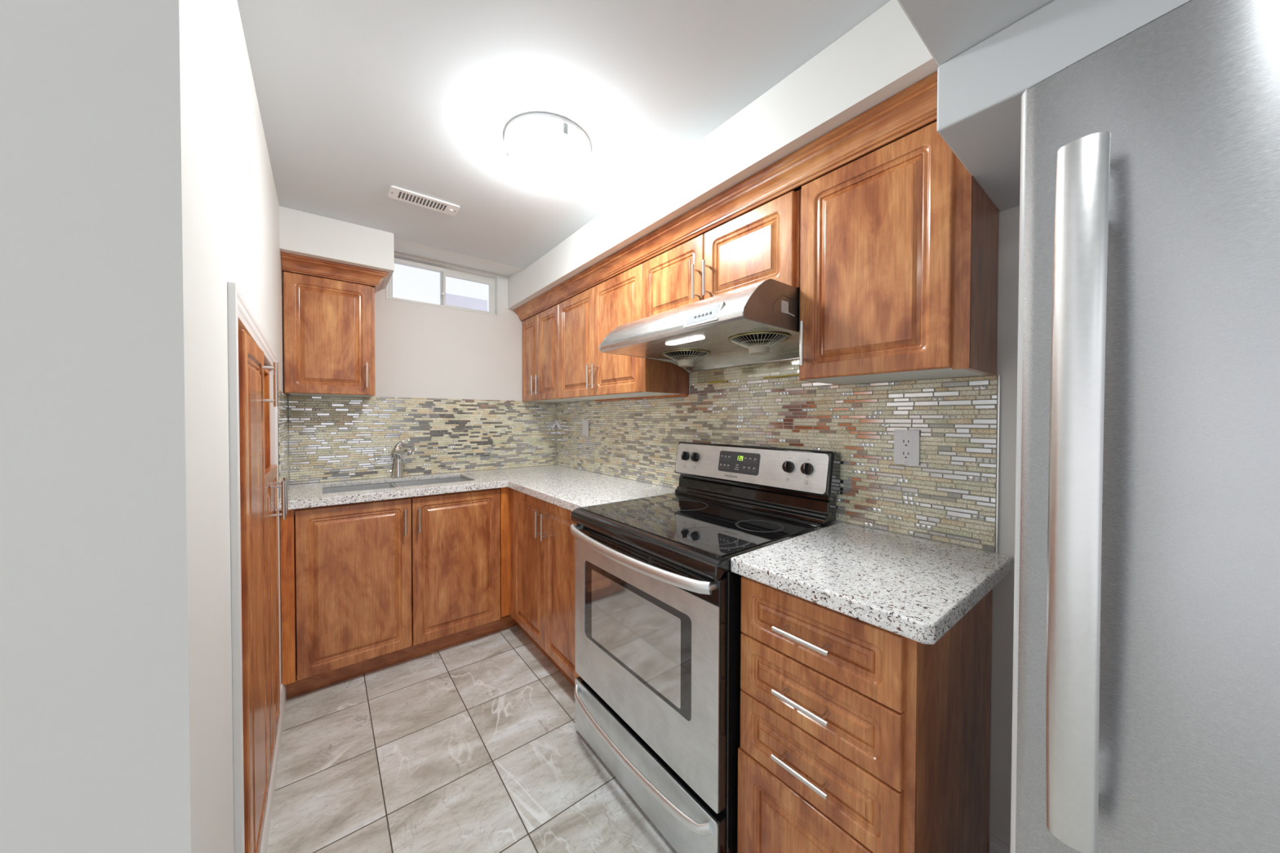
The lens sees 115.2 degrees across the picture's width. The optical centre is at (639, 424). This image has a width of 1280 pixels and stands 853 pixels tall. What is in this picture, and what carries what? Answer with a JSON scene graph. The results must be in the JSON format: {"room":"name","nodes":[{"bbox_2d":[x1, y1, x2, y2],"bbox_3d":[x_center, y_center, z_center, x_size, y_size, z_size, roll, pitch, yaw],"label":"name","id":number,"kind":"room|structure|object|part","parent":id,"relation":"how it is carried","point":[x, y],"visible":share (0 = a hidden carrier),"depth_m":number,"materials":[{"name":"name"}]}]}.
{"room":"kitchen","nodes":[
{"label":"kitchen","id":0,"kind":"room"},
{"bbox_2d":[0,0,210,852],"bbox_3d":[-1.554,0.070,-0.082,2.250,2.400,0.118,-1,1,-38],"label":"wall","id":1,"kind":"structure","parent":0,"point":[104,727],"depth_m":0.52,"materials":[{"name":"beige paint"}]},
{"bbox_2d":[198,0,288,852],"bbox_3d":[-1.345,0.049,1.385,0.127,2.400,1.938,-1,1,-38],"label":"wall","id":2,"kind":"structure","parent":0,"point":[240,206],"depth_m":0.80,"materials":[{"name":"beige paint"}]},
{"bbox_2d":[226,281,281,852],"bbox_3d":[-1.128,0.479,1.216,0.013,1.547,0.960,-1,1,-38],"label":"trim","id":3,"kind":"structure","parent":2,"relation":"attached to","point":[239,312],"depth_m":0.84,"materials":[{"name":"white"}]},
{"bbox_2d":[238,328,288,852],"bbox_3d":[-1.260,0.461,1.113,0.419,1.356,0.844,-1,1,-38],"label":"door","id":4,"kind":"structure","parent":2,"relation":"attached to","point":[259,482],"depth_m":1.07,"materials":[{"name":"orange wood"}]},
{"bbox_3d":[-1.017,0.452,1.070,0.018,1.335,0.383,-1,1,-38],"label":"door","id":5,"kind":"part","parent":4,"relation":"part of","materials":[{"name":"brown wood"}]},
{"bbox_3d":[-1.200,0.636,1.306,0.018,0.959,0.204,-1,1,-38],"label":"door","id":6,"kind":"part","parent":4,"relation":"part of","materials":[{"name":"brown wood"}]},
{"bbox_3d":[-1.079,-0.116,1.186,0.036,0.130,0.012,-1,1,-38],"label":"handle","id":7,"kind":"part","parent":4,"relation":"part of","materials":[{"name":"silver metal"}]},
{"bbox_3d":[-1.327,0.634,1.468,0.018,0.959,0.200,-1,1,-38],"label":"door","id":8,"kind":"part","parent":4,"relation":"part of","materials":[{"name":"brown wood"}]},
{"bbox_3d":[-1.226,0.260,1.379,0.036,0.130,0.012,-1,1,-38],"label":"handle","id":9,"kind":"part","parent":4,"relation":"part of","materials":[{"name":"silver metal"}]},
{"bbox_3d":[-1.288,0.258,1.458,0.036,0.130,0.012,-1,1,-38],"label":"handle","id":10,"kind":"part","parent":4,"relation":"part of","materials":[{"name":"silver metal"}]},
{"bbox_2d":[259,684,286,852],"bbox_3d":[-1.234,1.196,1.359,0.012,0.108,1.187,-1,1,-38],"label":"baseboard","id":11,"kind":"structure","parent":2,"relation":"attached to","point":[264,847],"depth_m":1.37,"materials":[{"name":"white"}]},
{"bbox_2d":[278,390,288,501],"bbox_3d":[-1.718,0.090,1.963,0.005,0.480,0.557,-1,1,-38],"label":"backsplash","id":12,"kind":"structure","parent":2,"relation":"attached to","point":[283,400],"depth_m":1.91,"materials":[{"name":"multicoloured tile"}]},
{"bbox_2d":[282,271,375,397],"bbox_3d":[-1.646,-0.449,2.165,0.374,0.589,0.310,-1,1,-38],"label":"upper cabinet","id":13,"kind":"object","parent":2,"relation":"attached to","point":[329,324],"visible":1,"depth_m":2.07,"materials":[{"name":"brown wood"}]},
{"bbox_3d":[-1.447,-0.260,2.152,0.012,0.130,0.040,-1,1,-38],"label":"handle","id":14,"kind":"part","parent":13,"relation":"part of","materials":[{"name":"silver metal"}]},
{"bbox_2d":[287,252,556,484],"bbox_3d":[-1.373,0.031,2.677,1.732,2.400,0.147,-1,1,-38],"label":"wall","id":15,"kind":"structure","parent":0,"point":[449,381],"depth_m":2.61,"materials":[{"name":"multicoloured tile"}]},
{"bbox_2d":[288,395,555,484],"bbox_3d":[-1.271,0.076,2.668,1.570,0.488,0.005,-1,1,-38],"label":"backsplash","id":16,"kind":"structure","parent":15,"relation":"attached to","point":[331,438],"depth_m":2.55,"materials":[{"name":"multicoloured tile"}]},
{"bbox_2d":[385,252,499,315],"bbox_3d":[-1.290,-0.908,2.695,0.687,0.291,0.089,-1,1,-38],"label":"window","id":17,"kind":"structure","parent":15,"relation":"in","point":[445,269],"depth_m":2.70,"materials":[{"name":"white plastic"}]},
{"bbox_3d":[-1.410,-0.896,2.580,0.320,0.251,0.024,-1,1,-38],"label":"sliding sash","id":18,"kind":"part","parent":17,"relation":"part of","materials":[{"name":"glass"}]},
{"bbox_3d":[-1.185,-0.896,2.791,0.343,0.241,0.022,-1,1,-38],"label":"fixed sash","id":19,"kind":"part","parent":17,"relation":"part of","materials":[{"name":"glass"}]},
{"bbox_2d":[266,621,676,852],"bbox_3d":[-0.400,1.303,-0.161,3.952,0.060,5.808,-1,1,-38],"label":"floor","id":20,"kind":"structure","parent":0,"point":[475,745],"depth_m":1.47,"materials":[{"name":"grey tile"}]},
{"bbox_2d":[280,487,515,698],"bbox_3d":[-1.292,0.802,2.295,1.075,0.870,0.577,-1,1,-38],"label":"base cabinet","id":21,"kind":"object","parent":20,"relation":"on","point":[370,586],"visible":0.98,"depth_m":2.02,"materials":[{"name":"brown wood"}]},
{"bbox_3d":[-1.351,0.761,1.944,0.452,0.761,0.018,-1,1,-38],"label":"door","id":22,"kind":"part","parent":21,"relation":"part of","materials":[{"name":"brown wood"}]},
{"bbox_3d":[-1.177,0.488,2.039,0.012,0.130,0.040,-1,1,-38],"label":"handle","id":23,"kind":"part","parent":21,"relation":"part of","materials":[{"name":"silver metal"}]},
{"bbox_3d":[-1.128,0.488,2.077,0.012,0.130,0.040,-1,1,-38],"label":"handle","id":24,"kind":"part","parent":21,"relation":"part of","materials":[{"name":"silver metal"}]},
{"bbox_3d":[-0.992,0.758,2.225,0.450,0.761,0.018,-1,1,-38],"label":"door","id":25,"kind":"part","parent":21,"relation":"part of","materials":[{"name":"brown wood"}]},
{"bbox_2d":[510,488,579,687],"bbox_3d":[-0.444,0.801,2.405,0.601,0.870,1.403,-1,1,-38],"label":"base cabinet","id":26,"kind":"object","parent":20,"relation":"on","point":[543,543],"visible":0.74,"depth_m":2.02,"materials":[{"name":"brown wood"}]},
{"bbox_2d":[279,464,686,511],"bbox_3d":[-0.831,0.349,2.109,1.580,0.038,1.436,-1,1,-38],"label":"countertop","id":27,"kind":"structure","parent":26,"relation":"on","point":[568,488],"depth_m":2.13,"materials":[{"name":"stone"}]},
{"bbox_2d":[322,476,469,493],"bbox_3d":[-1.340,0.443,2.290,0.739,0.188,0.384,-1,1,-38],"label":"sink","id":28,"kind":"object","parent":27,"relation":"in","point":[398,484],"visible":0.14,"depth_m":2.39,"materials":[{"name":"metal"}]},
{"bbox_3d":[-1.495,0.444,2.169,0.347,0.188,0.384,-1,1,-38],"label":"bowl","id":29,"kind":"part","parent":28,"relation":"part of","materials":[{"name":"metal"}]},
{"bbox_3d":[-1.203,0.441,2.397,0.390,0.188,0.384,-1,1,-38],"label":"bowl","id":30,"kind":"part","parent":28,"relation":"part of","materials":[{"name":"metal"}]},
{"bbox_2d":[391,440,413,478],"bbox_3d":[-1.425,0.211,2.436,0.170,0.226,0.068,1,1,35],"label":"faucet","id":31,"kind":"object","parent":27,"relation":"on","point":[397,452],"visible":1,"depth_m":2.44,"materials":[{"name":"silver metal"}]},
{"bbox_3d":[-1.461,0.125,2.464,0.060,0.055,0.034,-1,1,-38],"label":"lever","id":32,"kind":"part","parent":31,"relation":"part of","materials":[{"name":"silver metal"}]},
{"bbox_3d":[-1.408,0.166,2.432,0.138,0.050,0.047,1,1,30],"label":"spout","id":33,"kind":"part","parent":31,"relation":"part of","materials":[{"name":"silver metal"}]},
{"bbox_3d":[-0.601,0.756,2.197,0.018,0.756,0.420,-1,1,-38],"label":"door","id":34,"kind":"part","parent":26,"relation":"part of","materials":[{"name":"brown wood"}]},
{"bbox_3d":[-0.508,0.500,2.029,0.040,0.130,0.012,-1,1,-38],"label":"handle","id":35,"kind":"part","parent":26,"relation":"part of","materials":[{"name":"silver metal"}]},
{"bbox_3d":[-0.467,0.500,1.976,0.040,0.130,0.012,-1,1,-38],"label":"handle","id":36,"kind":"part","parent":26,"relation":"part of","materials":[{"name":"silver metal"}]},
{"bbox_3d":[-0.340,0.761,1.864,0.018,0.756,0.419,-1,1,-38],"label":"door","id":37,"kind":"part","parent":26,"relation":"part of","materials":[{"name":"brown wood"}]},
{"bbox_2d":[570,441,839,852],"bbox_3d":[0.193,0.670,1.513,0.691,1.159,0.767,-1,1,-38],"label":"range","id":38,"kind":"object","parent":20,"relation":"on","point":[657,687],"visible":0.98,"depth_m":1.29,"materials":[{"name":"silver metal"}]},
{"bbox_3d":[-0.047,1.072,1.335,0.050,0.058,0.726,-1,1,-38],"label":"drawer handle","id":39,"kind":"part","parent":38,"relation":"part of","materials":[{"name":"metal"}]},
{"bbox_3d":[-0.053,0.421,1.318,0.068,0.043,0.734,-1,1,-38],"label":"oven handle","id":40,"kind":"part","parent":38,"relation":"part of","materials":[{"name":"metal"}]},
{"bbox_3d":[-0.016,1.133,1.358,0.029,0.206,0.753,-1,1,-38],"label":"storage drawer","id":41,"kind":"part","parent":38,"relation":"part of","materials":[{"name":"silver metal"}]},
{"bbox_3d":[-0.015,0.701,1.352,0.029,0.610,0.753,-1,1,-38],"label":"oven door","id":42,"kind":"part","parent":38,"relation":"part of","materials":[{"name":"silver metal"}]},
{"bbox_3d":[0.208,0.150,1.911,0.032,0.045,0.044,-1,1,-38],"label":"knob","id":43,"kind":"part","parent":38,"relation":"part of","materials":[{"name":"black plastic"}]},
{"bbox_3d":[0.248,0.151,1.861,0.032,0.045,0.044,-1,1,-38],"label":"knob","id":44,"kind":"part","parent":38,"relation":"part of","materials":[{"name":"black plastic"}]},
{"bbox_2d":[570,507,828,580],"bbox_3d":[0.182,0.367,1.501,0.571,0.050,0.763,-1,1,-38],"label":"cooktop","id":45,"kind":"object","parent":38,"relation":"in","point":[702,542],"depth_m":1.33,"materials":[{"name":"black glass"}]},
{"bbox_3d":[0.189,0.340,1.506,0.523,0.004,0.729,-1,1,-38],"label":"glass","id":46,"kind":"part","parent":38,"relation":"part of","materials":[{"name":"black glass"}]},
{"bbox_3d":[0.433,0.166,1.693,0.084,0.156,0.767,-1,1,-38],"label":"control panel","id":47,"kind":"part","parent":38,"relation":"part of","materials":[{"name":"silver metal"}]},
{"bbox_3d":[0.539,0.157,1.488,0.032,0.045,0.044,-1,1,-38],"label":"knob","id":48,"kind":"part","parent":38,"relation":"part of","materials":[{"name":"black plastic"}]},
{"bbox_3d":[0.584,0.158,1.431,0.032,0.045,0.044,-1,1,-38],"label":"knob","id":49,"kind":"part","parent":38,"relation":"part of","materials":[{"name":"black plastic"}]},
{"bbox_2d":[737,576,992,852],"bbox_3d":[0.589,0.822,1.071,0.615,0.870,0.397,-1,1,-38],"label":"base cabinet","id":50,"kind":"object","parent":20,"relation":"on","point":[857,735],"visible":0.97,"depth_m":0.89,"materials":[{"name":"brown wood"}]},
{"bbox_3d":[0.358,0.771,0.900,0.040,0.012,0.130,-1,1,-38],"label":"handle","id":51,"kind":"part","parent":50,"relation":"part of","materials":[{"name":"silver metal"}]},
{"bbox_3d":[0.358,0.619,0.897,0.040,0.012,0.130,-1,1,-38],"label":"handle","id":52,"kind":"part","parent":50,"relation":"part of","materials":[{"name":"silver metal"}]},
{"bbox_3d":[0.358,0.472,0.895,0.040,0.012,0.130,-1,1,-38],"label":"handle","id":53,"kind":"part","parent":50,"relation":"part of","materials":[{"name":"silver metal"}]},
{"bbox_3d":[0.378,1.002,0.921,0.018,0.304,0.378,-1,1,-38],"label":"door","id":54,"kind":"part","parent":50,"relation":"part of","materials":[{"name":"brown wood"}]},
{"bbox_3d":[0.381,0.771,0.917,0.018,0.152,0.373,-1,1,-38],"label":"drawer","id":55,"kind":"part","parent":50,"relation":"part of","materials":[{"name":"brown wood"}]},
{"bbox_3d":[0.382,0.619,0.914,0.018,0.147,0.373,-1,1,-38],"label":"drawer","id":56,"kind":"part","parent":50,"relation":"part of","materials":[{"name":"brown wood"}]},
{"bbox_3d":[0.382,0.470,0.912,0.018,0.144,0.373,-1,1,-38],"label":"drawer","id":57,"kind":"part","parent":50,"relation":"part of","materials":[{"name":"brown wood"}]},
{"bbox_2d":[730,522,1013,644],"bbox_3d":[0.609,0.366,1.063,0.599,0.038,0.450,-1,1,-38],"label":"countertop","id":58,"kind":"structure","parent":50,"relation":"on","point":[915,588],"depth_m":0.96,"materials":[{"name":"stone"}]},
{"bbox_3d":[0.736,0.824,0.937,0.549,0.870,0.003,-1,1,-38],"label":"panel","id":59,"kind":"part","parent":50,"relation":"part of","materials":[{"name":"brown wood"}]},
{"bbox_2d":[1010,0,1279,852],"bbox_3d":[0.964,0.411,0.428,0.771,1.712,0.761,-1,1,-38],"label":"refrigerator","id":60,"kind":"object","parent":20,"relation":"on","point":[1146,687],"visible":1,"depth_m":0.44,"materials":[{"name":"grey metal"}]},
{"bbox_3d":[0.487,0.082,0.454,0.041,0.802,0.041,-1,1,-38],"label":"door handle","id":61,"kind":"part","parent":60,"relation":"part of","materials":[{"name":"metal"}]},
{"bbox_2d":[236,0,890,276],"bbox_3d":[-0.531,-1.077,1.586,1.732,0.152,2.596,-1,1,-38],"label":"ceiling","id":62,"kind":"structure","parent":0,"point":[357,100],"depth_m":1.22,"materials":[{"name":"paint"}]},
{"bbox_2d":[387,185,459,215],"bbox_3d":[-0.968,-1.000,1.827,0.276,0.010,0.104,-1,1,-38],"label":"ceiling vent","id":63,"kind":"object","parent":62,"relation":"in","point":[396,193],"visible":1,"depth_m":1.82,"materials":[{"name":"white metal"}]},
{"bbox_2d":[504,112,591,182],"bbox_3d":[-0.326,-0.952,1.447,0.298,0.092,0.298,-1,1,-38],"label":"ceiling lamp","id":64,"kind":"object","parent":62,"relation":"attached to","point":[544,146],"visible":1,"depth_m":1.37,"materials":[{"name":"white glass"}]},
{"bbox_3d":[-0.326,-0.989,1.446,0.298,0.018,0.298,-1,1,-38],"label":"plate","id":65,"kind":"part","parent":64,"relation":"part of","materials":[{"name":"white"}]},
{"bbox_2d":[279,0,938,313],"bbox_3d":[-0.467,-0.921,1.627,1.582,0.232,2.615,-1,1,-38],"label":"soffit","id":66,"kind":"structure","parent":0,"point":[884,55],"depth_m":1.34,"materials":[{"name":"beige paint"}]},
{"bbox_2d":[280,251,388,293],"bbox_3d":[-1.620,-0.780,2.175,0.434,0.074,0.332,-1,1,-38],"label":"crown molding","id":67,"kind":"structure","parent":66,"relation":"attached to","point":[294,263],"depth_m":2.05,"materials":[{"name":"brown wood"}]},
{"bbox_2d":[555,205,1019,852],"bbox_3d":[1.109,0.059,1.000,0.127,2.400,5.808,-1,1,-38],"label":"wall","id":68,"kind":"structure","parent":0,"point":[961,491],"depth_m":1.29,"materials":[{"name":"multicoloured tile"}]},
{"bbox_2d":[522,304,591,402],"bbox_3d":[-0.594,-0.456,2.814,0.313,0.589,0.584,-1,1,-38],"label":"upper cabinet","id":69,"kind":"object","parent":68,"relation":"attached to","point":[540,331],"visible":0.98,"depth_m":2.71,"materials":[{"name":"brown wood"}]},
{"bbox_3d":[-0.771,-0.457,2.866,0.018,0.586,0.276,-1,1,-38],"label":"door","id":70,"kind":"part","parent":69,"relation":"part of","materials":[{"name":"brown wood"}]},
{"bbox_3d":[-0.722,-0.263,2.759,0.040,0.130,0.012,-1,1,-38],"label":"handle","id":71,"kind":"part","parent":69,"relation":"part of","materials":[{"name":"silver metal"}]},
{"bbox_3d":[-0.679,-0.262,2.704,0.040,0.130,0.012,-1,1,-38],"label":"handle","id":72,"kind":"part","parent":69,"relation":"part of","materials":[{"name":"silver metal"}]},
{"bbox_3d":[-0.592,-0.453,2.637,0.018,0.586,0.298,-1,1,-38],"label":"door","id":73,"kind":"part","parent":69,"relation":"part of","materials":[{"name":"brown wood"}]},
{"bbox_2d":[582,420,588,435],"bbox_3d":[-0.373,0.026,2.787,0.006,0.109,0.077,-1,1,-38],"label":"wall plate","id":74,"kind":"object","parent":68,"relation":"attached to","point":[585,423],"visible":1,"depth_m":2.78,"materials":[{"name":"white plastic"}]},
{"bbox_2d":[558,263,688,401],"bbox_3d":[-0.147,-0.443,2.243,0.313,0.599,0.862,-1,1,-38],"label":"upper cabinet","id":75,"kind":"object","parent":68,"relation":"attached to","point":[587,317],"visible":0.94,"depth_m":2.10,"materials":[{"name":"brown wood"}]},
{"bbox_3d":[-0.370,-0.449,2.354,0.018,0.586,0.408,-1,1,-38],"label":"door","id":76,"kind":"part","parent":75,"relation":"part of","materials":[{"name":"brown wood"}]},
{"bbox_3d":[-0.272,-0.254,2.183,0.040,0.130,0.012,-1,1,-38],"label":"handle","id":77,"kind":"part","parent":75,"relation":"part of","materials":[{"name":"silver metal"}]},
{"bbox_3d":[-0.238,-0.254,2.140,0.040,0.130,0.012,-1,1,-38],"label":"handle","id":78,"kind":"part","parent":75,"relation":"part of","materials":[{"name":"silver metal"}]},
{"bbox_3d":[-0.114,-0.444,2.026,0.018,0.586,0.419,-1,1,-38],"label":"door","id":79,"kind":"part","parent":75,"relation":"part of","materials":[{"name":"brown wood"}]},
{"bbox_3d":[-0.029,-0.149,2.337,0.015,0.010,0.850,-1,1,-38],"label":"rail","id":80,"kind":"part","parent":75,"relation":"part of","materials":[{"name":"orange wood"}]},
{"bbox_3d":[0.141,-0.292,1.926,0.251,0.288,0.002,-1,1,-38],"label":"panel","id":81,"kind":"part","parent":75,"relation":"part of","materials":[{"name":"brown wood"}]},
{"bbox_2d":[514,71,937,321],"bbox_3d":[-0.086,-0.774,1.926,0.057,0.074,2.612,-1,1,-38],"label":"crown molding","id":82,"kind":"structure","parent":75,"relation":"attached to","point":[914,107],"depth_m":1.26,"materials":[{"name":"brown wood"}]},
{"bbox_2d":[599,278,799,373],"bbox_3d":[0.262,-0.334,1.549,0.523,0.188,0.734,-1,1,-38],"label":"range hood","id":83,"kind":"object","parent":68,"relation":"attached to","point":[756,323],"visible":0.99,"depth_m":1.37,"materials":[{"name":"metal"}]},
{"bbox_2d":[677,359,694,367],"bbox_3d":[0.194,-0.256,1.711,0.076,0.026,0.076,-1,1,-38],"label":"cup","id":84,"kind":"object","parent":83,"relation":"on","point":[682,362],"depth_m":1.68,"materials":[{"name":"beige plastic"}]},
{"bbox_3d":[0.191,-0.333,1.236,0.023,0.044,0.121,-1,1,-38],"label":"button panel","id":85,"kind":"part","parent":83,"relation":"part of","materials":[{"name":"grey metal"}]},
{"bbox_2d":[748,344,769,355],"bbox_3d":[0.405,-0.251,1.382,0.076,0.026,0.076,-1,1,-38],"label":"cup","id":86,"kind":"object","parent":83,"relation":"on","point":[757,349],"depth_m":1.36,"materials":[{"name":"beige plastic"}]},
{"bbox_2d":[782,301,788,312],"bbox_3d":[0.438,-0.353,1.224,0.032,0.028,0.001,-1,1,-38],"label":"print","id":87,"kind":"object","parent":83,"relation":"attached to","point":[784,304],"depth_m":1.22,"materials":[{"name":"grey"}]},
{"bbox_2d":[642,189,800,318],"bbox_3d":[0.337,-0.582,1.622,0.313,0.300,0.764,-1,1,-38],"label":"upper cabinet","id":88,"kind":"object","parent":68,"relation":"attached to","point":[762,243],"visible":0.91,"depth_m":1.45,"materials":[{"name":"brown wood"}]},
{"bbox_3d":[0.132,-0.583,1.709,0.018,0.297,0.375,-1,1,-38],"label":"door","id":89,"kind":"part","parent":88,"relation":"part of","materials":[{"name":"brown wood"}]},
{"bbox_3d":[0.213,-0.544,1.559,0.040,0.130,0.012,-1,1,-38],"label":"handle","id":90,"kind":"part","parent":88,"relation":"part of","materials":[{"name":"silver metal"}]},
{"bbox_3d":[0.247,-0.543,1.515,0.040,0.130,0.012,-1,1,-38],"label":"handle","id":91,"kind":"part","parent":88,"relation":"part of","materials":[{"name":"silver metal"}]},
{"bbox_3d":[0.365,-0.579,1.411,0.018,0.297,0.374,-1,1,-38],"label":"door","id":92,"kind":"part","parent":88,"relation":"part of","materials":[{"name":"brown wood"}]},
{"bbox_2d":[708,373,799,383],"bbox_3d":[0.479,-0.218,1.694,0.002,0.062,0.660,-1,1,-38],"label":"guard","id":93,"kind":"object","parent":68,"relation":"attached to","point":[795,374],"visible":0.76,"depth_m":1.62,"materials":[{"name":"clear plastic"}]},
{"bbox_2d":[555,358,998,552],"bbox_3d":[0.155,0.033,2.121,0.005,0.594,2.614,-1,1,-38],"label":"backsplash","id":94,"kind":"structure","parent":68,"relation":"attached to","point":[950,497],"depth_m":1.40,"materials":[{"name":"multicoloured tile"}]},
{"bbox_2d":[799,120,999,384],"bbox_3d":[0.703,-0.429,1.155,0.313,0.593,0.422,-1,1,-38],"label":"upper cabinet","id":95,"kind":"object","parent":68,"relation":"attached to","point":[899,242],"visible":0.91,"depth_m":1.04,"materials":[{"name":"brown wood"}]},
{"bbox_3d":[0.489,-0.239,1.210,0.040,0.130,0.012,-1,1,-38],"label":"handle","id":96,"kind":"part","parent":95,"relation":"part of","materials":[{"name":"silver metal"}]},
{"bbox_3d":[0.857,-0.426,1.008,0.252,0.593,0.003,-1,1,-38],"label":"panel","id":97,"kind":"part","parent":95,"relation":"part of","materials":[{"name":"brown wood"}]},
{"bbox_2d":[893,429,919,466],"bbox_3d":[0.824,0.071,1.256,0.007,0.108,0.069,-1,1,-38],"label":"wall outlet","id":98,"kind":"object","parent":68,"relation":"attached to","point":[906,442],"visible":1,"depth_m":1.25,"materials":[{"name":"white plastic"}]},
{"bbox_2d":[899,436,912,458],"bbox_3d":[0.822,0.071,1.254,0.002,0.067,0.033,-1,1,-38],"label":"receptacle","id":99,"kind":"object","parent":98,"relation":"attached to","point":[905,442],"depth_m":1.25,"materials":[{"name":"white plastic"}]},
{"bbox_2d":[990,835,1010,852],"bbox_3d":[1.315,1.197,0.647,0.012,0.135,1.170,-1,1,-38],"label":"baseboard","id":100,"kind":"structure","parent":68,"relation":"attached to","point":[997,846],"depth_m":1.09,"materials":[{"name":"white"}]},
{"bbox_2d":[897,0,1053,66],"bbox_3d":[0.398,-0.885,-1.307,3.832,0.450,3.072,-1,1,-38],"label":"ceiling","id":101,"kind":"structure","parent":0,"point":[948,28],"depth_m":0.69,"materials":[{"name":"paint"}]},
{"bbox_2d":[937,0,1189,211],"bbox_3d":[1.343,-0.617,0.197,0.496,0.124,1.872,-1,1,-38],"label":"wall","id":102,"kind":"structure","parent":0,"point":[980,89],"depth_m":0.71,"materials":[{"name":"paint"}]},
{"bbox_3d":[-1.604,-0.003,3.270,6.500,0.050,1.072,-1,1,-38],"label":"floor","id":103,"kind":"structure","parent":0,"visible":0},
{"bbox_2d":[445,293,487,311],"bbox_3d":[-1.707,-0.629,3.955,0.390,1.183,0.150,-1,1,-38],"label":"wall","id":104,"kind":"structure","parent":103,"relation":"on","point":[451,300],"depth_m":3.89,"materials":[{"name":"white paint"}]}
]}

